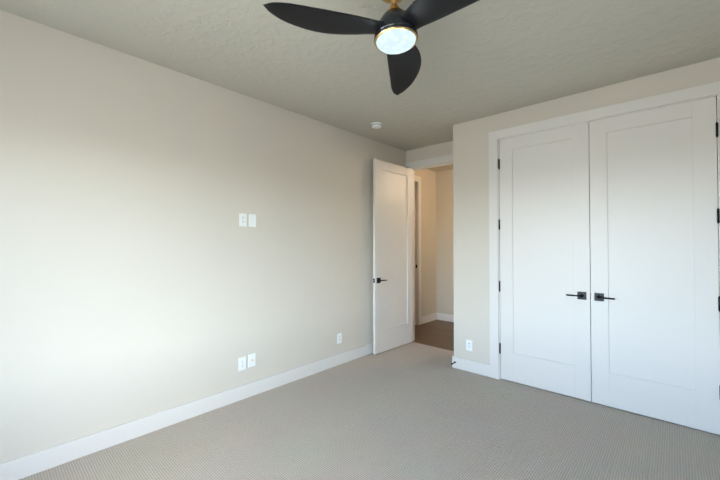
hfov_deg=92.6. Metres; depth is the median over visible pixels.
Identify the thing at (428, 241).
wall
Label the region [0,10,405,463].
wall
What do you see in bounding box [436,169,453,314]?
wall
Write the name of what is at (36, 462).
baseboard
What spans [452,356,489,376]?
baseboard
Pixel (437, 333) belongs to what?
floor
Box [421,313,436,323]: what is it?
baseboard
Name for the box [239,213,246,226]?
outlet
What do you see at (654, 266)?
closet door
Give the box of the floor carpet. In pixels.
[19,342,719,479]
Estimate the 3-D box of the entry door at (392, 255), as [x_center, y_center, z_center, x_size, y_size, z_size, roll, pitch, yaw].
[0.465,0.209,4.645,0.141,2.470,0.820,-1,-1,44]
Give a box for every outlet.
[238,356,245,370]
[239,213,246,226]
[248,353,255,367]
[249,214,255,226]
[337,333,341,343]
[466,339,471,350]
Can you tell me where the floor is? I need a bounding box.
[413,320,453,350]
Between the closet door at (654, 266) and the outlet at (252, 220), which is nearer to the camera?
the closet door at (654, 266)
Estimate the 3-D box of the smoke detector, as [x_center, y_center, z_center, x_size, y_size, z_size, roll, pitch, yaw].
[0.190,-1.295,3.900,0.136,0.044,0.136,-1,-1,42]
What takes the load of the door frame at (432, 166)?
attached to the wall at (434, 151)
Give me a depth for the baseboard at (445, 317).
6.27 m
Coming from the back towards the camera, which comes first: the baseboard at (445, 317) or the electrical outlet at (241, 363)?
the baseboard at (445, 317)
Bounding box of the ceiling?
[0,0,719,171]
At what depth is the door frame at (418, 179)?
5.98 m
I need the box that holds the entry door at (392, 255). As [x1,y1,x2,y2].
[373,159,412,353]
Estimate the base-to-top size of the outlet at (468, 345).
0.118 m
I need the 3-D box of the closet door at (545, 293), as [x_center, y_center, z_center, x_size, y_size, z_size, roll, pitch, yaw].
[1.733,0.190,3.299,0.795,2.470,0.088,-1,-1,42]
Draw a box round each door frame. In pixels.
[405,154,452,340]
[415,176,420,324]
[498,94,719,378]
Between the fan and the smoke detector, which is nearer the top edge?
the fan
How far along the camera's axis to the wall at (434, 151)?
4.75 m
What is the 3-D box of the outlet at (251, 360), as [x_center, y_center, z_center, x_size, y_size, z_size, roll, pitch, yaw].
[-0.993,1.109,3.167,0.017,0.118,0.073,-1,-1,42]
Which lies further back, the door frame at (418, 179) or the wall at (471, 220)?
the door frame at (418, 179)
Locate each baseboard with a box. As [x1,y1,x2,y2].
[0,343,372,479]
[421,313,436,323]
[437,313,453,321]
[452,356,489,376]
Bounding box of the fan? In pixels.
[263,0,478,95]
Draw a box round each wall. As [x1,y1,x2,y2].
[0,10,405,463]
[406,141,452,162]
[415,169,435,316]
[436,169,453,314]
[453,57,719,364]
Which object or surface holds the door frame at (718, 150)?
attached to the wall at (471, 220)
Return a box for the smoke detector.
[371,122,382,128]
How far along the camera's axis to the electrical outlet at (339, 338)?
4.00 m
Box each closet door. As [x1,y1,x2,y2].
[498,122,591,401]
[589,96,719,434]
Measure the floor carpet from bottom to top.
0.100 m
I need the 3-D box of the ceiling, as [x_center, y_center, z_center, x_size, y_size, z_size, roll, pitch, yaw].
[0.256,-1.388,3.062,5.690,0.120,6.830,-1,-1,42]

